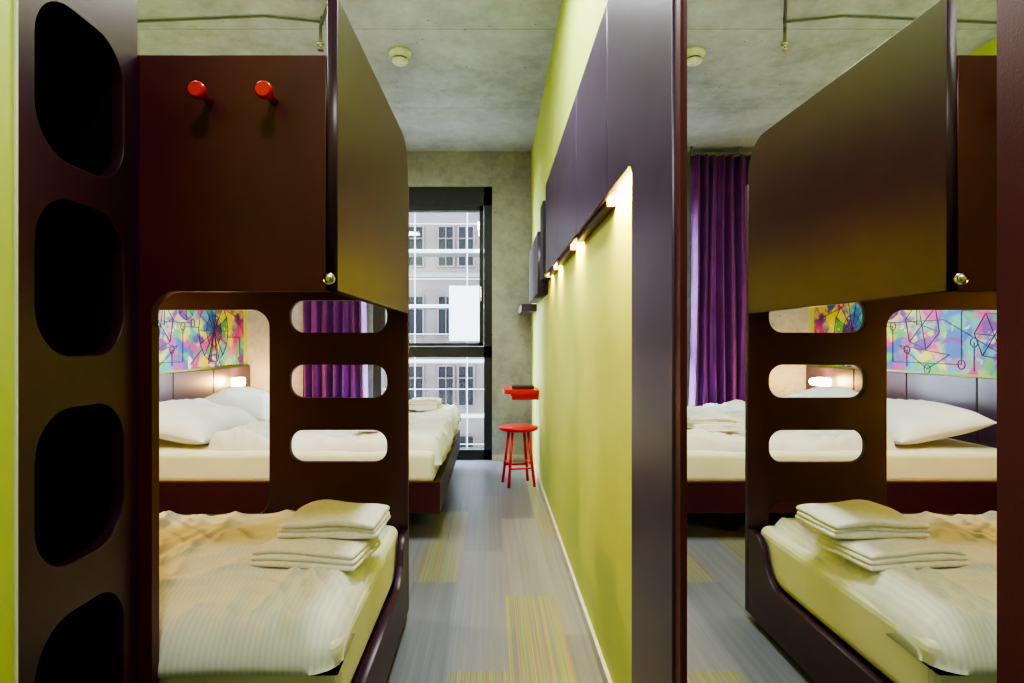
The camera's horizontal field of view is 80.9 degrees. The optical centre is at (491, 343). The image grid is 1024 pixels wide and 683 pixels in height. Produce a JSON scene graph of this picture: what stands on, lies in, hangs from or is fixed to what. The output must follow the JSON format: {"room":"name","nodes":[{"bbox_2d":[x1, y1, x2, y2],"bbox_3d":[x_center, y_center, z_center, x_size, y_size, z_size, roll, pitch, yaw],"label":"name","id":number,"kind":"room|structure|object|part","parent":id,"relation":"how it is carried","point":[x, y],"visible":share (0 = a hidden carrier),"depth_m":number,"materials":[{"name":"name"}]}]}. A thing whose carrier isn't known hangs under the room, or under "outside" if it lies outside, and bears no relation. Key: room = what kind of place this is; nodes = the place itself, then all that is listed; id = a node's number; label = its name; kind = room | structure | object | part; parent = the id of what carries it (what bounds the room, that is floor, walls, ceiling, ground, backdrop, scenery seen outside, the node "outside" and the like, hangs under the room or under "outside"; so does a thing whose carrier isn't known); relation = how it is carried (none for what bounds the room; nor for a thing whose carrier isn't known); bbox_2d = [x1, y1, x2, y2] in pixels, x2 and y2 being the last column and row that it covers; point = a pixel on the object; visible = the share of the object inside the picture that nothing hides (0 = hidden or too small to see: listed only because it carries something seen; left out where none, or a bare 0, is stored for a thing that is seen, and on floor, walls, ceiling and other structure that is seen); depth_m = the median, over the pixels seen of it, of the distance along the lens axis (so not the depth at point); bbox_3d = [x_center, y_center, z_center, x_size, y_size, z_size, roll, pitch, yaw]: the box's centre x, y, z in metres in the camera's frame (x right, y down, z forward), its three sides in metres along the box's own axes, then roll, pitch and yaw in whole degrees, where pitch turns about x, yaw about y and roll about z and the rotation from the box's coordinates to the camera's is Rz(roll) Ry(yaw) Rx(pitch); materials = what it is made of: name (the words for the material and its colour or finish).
{"room":"dormitory","nodes":[
{"label":"dormitory","id":0,"kind":"room"},
{"bbox_2d":[0,0,13,682],"bbox_3d":[-0.991,-0.360,-0.147,0.378,2.900,2.306,0,0,0],"label":"wall","id":1,"kind":"structure","parent":0,"point":[6,6],"depth_m":0.99,"materials":[{"name":"green paint"}]},
{"bbox_2d":[158,310,246,373],"bbox_3d":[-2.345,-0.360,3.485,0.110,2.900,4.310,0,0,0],"label":"painting","id":2,"kind":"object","parent":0,"point":[188,339],"depth_m":4.74,"materials":[{"name":"paint"}]},
{"bbox_2d":[159,366,249,401],"bbox_3d":[-2.282,0.647,4.020,0.032,0.885,3.220,0,0,0],"label":"headboard","id":3,"kind":"object","parent":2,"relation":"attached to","point":[195,384],"visible":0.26,"depth_m":4.62,"materials":[{"name":"laminate"}]},
{"bbox_2d":[231,377,244,386],"bbox_3d":[-2.228,0.347,5.270,0.075,0.105,0.140,0,0,0],"label":"reading lamp","id":4,"kind":"object","parent":3,"relation":"attached to","point":[238,381],"visible":0.9,"depth_m":5.21,"materials":[{"name":"white"}]},
{"bbox_2d":[137,4,326,51],"bbox_3d":[-1.436,-1.727,2.991,1.688,0.166,0.790,0,0,0],"label":"sprinkler","id":5,"kind":"object","parent":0,"point":[322,18],"depth_m":3.33,"materials":[{"name":"metal"}]},
{"bbox_2d":[137,0,561,150],"bbox_3d":[-0.965,-1.885,2.320,2.870,0.150,7.240,0,0,0],"label":"ceiling","id":6,"kind":"structure","parent":0,"point":[474,76],"depth_m":3.64,"materials":[{"name":"concrete"}]},
{"bbox_2d":[303,301,367,396],"bbox_3d":[-1.694,-0.374,5.521,1.112,2.869,0.157,0,0,0],"label":"curtain","id":7,"kind":"object","parent":6,"relation":"hanging from","point":[318,316],"visible":0.2,"depth_m":5.49,"materials":[{"name":"purple fabric"}]},
{"bbox_2d":[389,46,410,66],"bbox_3d":[-0.570,-1.772,3.720,0.140,0.076,0.140,0,0,0],"label":"smoke detector","id":8,"kind":"object","parent":6,"relation":"attached to","point":[400,56],"visible":1,"depth_m":3.68,"materials":[{"name":"white plastic"}]},
{"bbox_2d":[247,151,530,459],"bbox_3d":[-0.965,-0.360,5.790,2.870,2.900,0.300,0,0,0],"label":"wall","id":9,"kind":"structure","parent":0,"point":[508,173],"depth_m":5.64,"materials":[{"name":"concrete"}]},
{"bbox_3d":[-0.560,-0.195,5.700,1.120,2.570,0.080,0,0,0],"label":"frame","id":10,"kind":"part","parent":9,"relation":"part of","materials":[{"name":"black metal"}]},
{"bbox_3d":[-0.560,-0.642,5.688,0.960,1.325,0.085,0,0,0],"label":"sash","id":11,"kind":"part","parent":9,"relation":"part of","materials":[{"name":"black metal"}]},
{"bbox_2d":[492,455,529,459],"bbox_3d":[0.179,1.065,5.634,0.358,0.050,0.012,0,0,0],"label":"baseboard","id":12,"kind":"structure","parent":9,"relation":"attached to","point":[494,457],"depth_m":5.63,"materials":[{"name":"beige wood"}]},
{"bbox_2d":[177,460,602,682],"bbox_3d":[-0.995,1.090,2.320,2.930,0.001,7.240,0,0,0],"label":"floor","id":13,"kind":"structure","parent":0,"point":[492,599],"depth_m":2.60,"materials":[{"name":"grey carpet"}]},
{"bbox_2d":[14,0,136,682],"bbox_3d":[-0.984,0.139,1.182,0.372,2.098,0.352,0,0,0],"label":"ladder","id":14,"kind":"object","parent":13,"relation":"on","point":[75,61],"visible":1,"depth_m":1.31,"materials":[{"name":"red laminate"}]},
{"bbox_2d":[137,0,408,682],"bbox_3d":[-1.313,0.150,1.861,1.963,1.880,1.078,0,0,0],"label":"bunk bed","id":15,"kind":"object","parent":13,"relation":"on","point":[245,201],"visible":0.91,"depth_m":1.36,"materials":[{"name":"red laminate"}]},
{"bbox_3d":[-1.548,-0.388,1.375,1.494,0.535,0.030,0,0,0],"label":"panel","id":16,"kind":"part","parent":15,"relation":"part of","materials":[{"name":"red laminate"}]},
{"bbox_3d":[-0.803,0.484,1.375,0.064,1.212,0.030,0,0,0],"label":"post","id":17,"kind":"part","parent":15,"relation":"part of","materials":[{"name":"red laminate"}]},
{"bbox_2d":[187,81,213,104],"bbox_3d":[-0.639,-0.550,1.325,0.037,0.037,0.069,0,0,0],"label":"coat hook","id":18,"kind":"object","parent":15,"relation":"attached to","point":[196,89],"visible":1,"depth_m":1.29,"materials":[{"name":"red paint"}]},
{"bbox_3d":[-0.588,-0.347,1.375,0.424,0.615,0.030,0,0,0],"label":"panel","id":19,"kind":"part","parent":15,"relation":"part of","materials":[{"name":"red laminate"}]},
{"bbox_2d":[255,81,277,104],"bbox_3d":[-0.494,-0.550,1.325,0.037,0.037,0.069,0,0,0],"label":"coat hook","id":20,"kind":"object","parent":15,"relation":"attached to","point":[263,89],"visible":1,"depth_m":1.29,"materials":[{"name":"red paint"}]},
{"bbox_2d":[158,510,388,677],"bbox_3d":[-1.056,0.696,1.877,1.393,0.148,0.991,0,0,0],"label":"duvet","id":21,"kind":"object","parent":15,"relation":"on","point":[220,613],"visible":0.42,"depth_m":1.52,"materials":[{"name":"fabric"}]},
{"bbox_2d":[250,499,390,570],"bbox_3d":[-0.511,0.584,1.878,0.344,0.120,0.344,0,0,8],"label":"folded towels","id":22,"kind":"object","parent":21,"relation":"on","point":[330,534],"visible":1,"depth_m":1.81,"materials":[{"name":"white fabric"}]},
{"bbox_3d":[-1.325,0.802,1.890,1.921,0.195,0.940,0,0,0],"label":"mattress","id":23,"kind":"part","parent":15,"relation":"part of","materials":[{"name":"white fabric"}]},
{"bbox_3d":[-1.313,0.215,2.385,1.963,1.690,0.030,0,0,0],"label":"ladder panel","id":24,"kind":"part","parent":15,"relation":"part of","materials":[{"name":"red laminate"}]},
{"bbox_3d":[-0.362,-0.145,1.341,0.028,0.028,0.038,0,0,0],"label":"knob","id":25,"kind":"part","parent":15,"relation":"part of","materials":[{"name":"metal"}]},
{"bbox_3d":[-0.353,-0.455,1.865,0.024,0.670,1.010,0,0,1],"label":"panel","id":26,"kind":"part","parent":15,"relation":"part of","materials":[{"name":"red laminate"}]},
{"bbox_3d":[-0.344,0.895,1.865,0.024,0.330,1.009,0,0,0],"label":"rail","id":27,"kind":"part","parent":15,"relation":"part of","materials":[{"name":"red laminate"}]},
{"bbox_2d":[159,429,459,512],"bbox_3d":[-1.273,0.845,4.330,1.974,0.490,2.060,0,0,0],"label":"double bed","id":28,"kind":"object","parent":13,"relation":"on","point":[192,478],"visible":0.34,"depth_m":3.33,"materials":[{"name":"white fabric"}]},
{"bbox_2d":[159,398,257,444],"bbox_3d":[-1.900,0.473,3.800,0.549,0.254,0.840,0,0,0],"label":"pillow","id":29,"kind":"object","parent":28,"relation":"on","point":[185,421],"visible":0.7,"depth_m":3.56,"materials":[{"name":"fabric"}]},
{"bbox_2d":[204,386,268,420],"bbox_3d":[-1.900,0.462,4.720,0.502,0.274,0.780,0,0,-3],"label":"pillow","id":30,"kind":"object","parent":28,"relation":"on","point":[255,402],"visible":0.44,"depth_m":4.42,"materials":[{"name":"fabric"}]},
{"bbox_3d":[-1.290,0.690,3.830,1.939,0.180,0.990,0,0,0],"label":"mattress","id":31,"kind":"part","parent":28,"relation":"part of","materials":[{"name":"white fabric"}]},
{"bbox_2d":[208,419,452,465],"bbox_3d":[-0.949,0.575,3.785,1.372,0.209,0.890,0,0,0],"label":"duvet","id":32,"kind":"object","parent":28,"relation":"on","point":[436,437],"visible":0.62,"depth_m":3.40,"materials":[{"name":"fabric"}]},
{"bbox_2d":[354,430,378,431],"bbox_3d":[-0.678,0.477,3.688,0.317,0.087,0.265,0,0,-8],"label":"folded towels","id":33,"kind":"object","parent":32,"relation":"on","point":[354,430],"visible":0.02,"depth_m":3.56,"materials":[{"name":"white fabric"}]},
{"bbox_2d":[409,404,461,437],"bbox_3d":[-0.938,0.578,4.846,1.351,0.203,1.012,0,0,0],"label":"duvet","id":34,"kind":"object","parent":28,"relation":"on","point":[451,413],"visible":0.2,"depth_m":4.54,"materials":[{"name":"fabric"}]},
{"bbox_2d":[409,397,443,409],"bbox_3d":[-0.549,0.478,4.852,0.300,0.085,0.270,0,0,0],"label":"folded towels","id":35,"kind":"object","parent":34,"relation":"on","point":[423,403],"visible":0.9,"depth_m":4.76,"materials":[{"name":"white fabric"}]},
{"bbox_2d":[499,423,537,487],"bbox_3d":[0.205,0.861,4.660,0.304,0.461,0.304,0,0,0],"label":"stool","id":36,"kind":"object","parent":13,"relation":"on","point":[523,428],"visible":1,"depth_m":4.59,"materials":[{"name":"red paint"}]},
{"bbox_3d":[0.205,0.651,4.660,0.304,0.041,0.304,0,0,0],"label":"seat","id":37,"kind":"part","parent":36,"relation":"part of","materials":[{"name":"red paint"}]},
{"bbox_2d":[540,201,550,280],"bbox_3d":[0.341,-0.650,3.820,0.053,0.480,0.200,0,0,0],"label":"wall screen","id":38,"kind":"object","parent":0,"point":[543,276],"depth_m":3.73,"materials":[{"name":"black plastic"}]},
{"bbox_2d":[531,0,631,682],"bbox_3d":[0.420,-0.360,2.170,0.100,2.900,6.940,0,0,0],"label":"wall","id":39,"kind":"structure","parent":0,"point":[581,330],"depth_m":2.32,"materials":[{"name":"green paint"}]},
{"bbox_2d":[502,384,538,399],"bbox_3d":[0.229,0.393,4.960,0.278,0.105,0.480,0,0,0],"label":"desk","id":40,"kind":"object","parent":39,"relation":"attached to","point":[517,391],"visible":1,"depth_m":4.78,"materials":[{"name":"red paint"}]},
{"bbox_2d":[511,384,533,388],"bbox_3d":[0.250,0.351,4.950,0.180,0.022,0.200,0,0,0],"label":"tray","id":41,"kind":"object","parent":40,"relation":"on","point":[513,386],"depth_m":4.85,"materials":[{"name":"black laminate"}]},
{"bbox_2d":[518,304,536,314],"bbox_3d":[0.304,-0.300,5.250,0.128,0.060,0.600,0,0,0],"label":"wall shelf","id":42,"kind":"object","parent":39,"relation":"attached to","point":[524,309],"visible":1,"depth_m":4.95,"materials":[{"name":"laminate"}]},
{"bbox_2d":[529,232,547,302],"bbox_3d":[0.334,-0.535,4.400,0.068,0.410,0.900,0,0,0],"label":"television","id":43,"kind":"object","parent":39,"relation":"attached to","point":[538,289],"depth_m":4.14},
{"bbox_2d":[533,461,611,682],"bbox_3d":[0.364,1.065,3.545,0.012,0.050,4.190,0,0,0],"label":"baseboard","id":44,"kind":"structure","parent":39,"relation":"attached to","point":[604,672],"depth_m":2.48,"materials":[{"name":"white wood"}]},
{"bbox_2d":[546,0,674,682],"bbox_3d":[0.349,0.055,2.400,0.039,2.070,2.600,0,0,0],"label":"wall","id":45,"kind":"structure","parent":0,"point":[621,119],"depth_m":1.32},
{"bbox_2d":[675,0,1023,682],"bbox_3d":[0.351,-0.090,0.734,0.034,2.360,0.728,0,0,0],"label":"wall mirror","id":46,"kind":"object","parent":45,"relation":"attached to","point":[849,174],"depth_m":0.57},
{"label":"outside","id":47,"kind":"structure","parent":0,"visible":0},
{"bbox_3d":[0.000,9.190,23.100,60.000,0.200,33.800,0,0,0],"label":"ground","id":48,"kind":"structure","parent":47,"visible":0},
{"bbox_2d":[383,213,483,448],"bbox_3d":[-1.000,-6.910,25.500,30.000,32.000,1.000,0,0,0],"label":"wall","id":49,"kind":"structure","parent":48,"relation":"on","point":[430,289],"depth_m":25.00,"materials":[{"name":"beige concrete"}]},
{"bbox_2d":[409,227,472,448],"bbox_3d":[-1.500,-5.510,25.000,30.840,27.700,0.040,0,0,0],"label":"window panes","id":50,"kind":"structure","parent":49,"relation":"in","point":[449,230],"depth_m":24.98,"materials":[{"name":"grey glass"}]},
{"bbox_2d":[409,273,483,412],"bbox_3d":[-1.000,-4.310,24.940,30.000,26.300,0.120,0,0,0],"label":"bands","id":51,"kind":"object","parent":49,"relation":"attached to","point":[411,275],"visible":0.01,"depth_m":24.88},
{"bbox_2d":[383,213,483,448],"bbox_3d":[-0.750,-1.910,22.250,23.500,22.000,1.100,0,0,0],"label":"scaffolding","id":52,"kind":"object","parent":48,"relation":"on","point":[463,306],"visible":0.09,"depth_m":21.77,"materials":[{"name":"white metal"}]}
]}

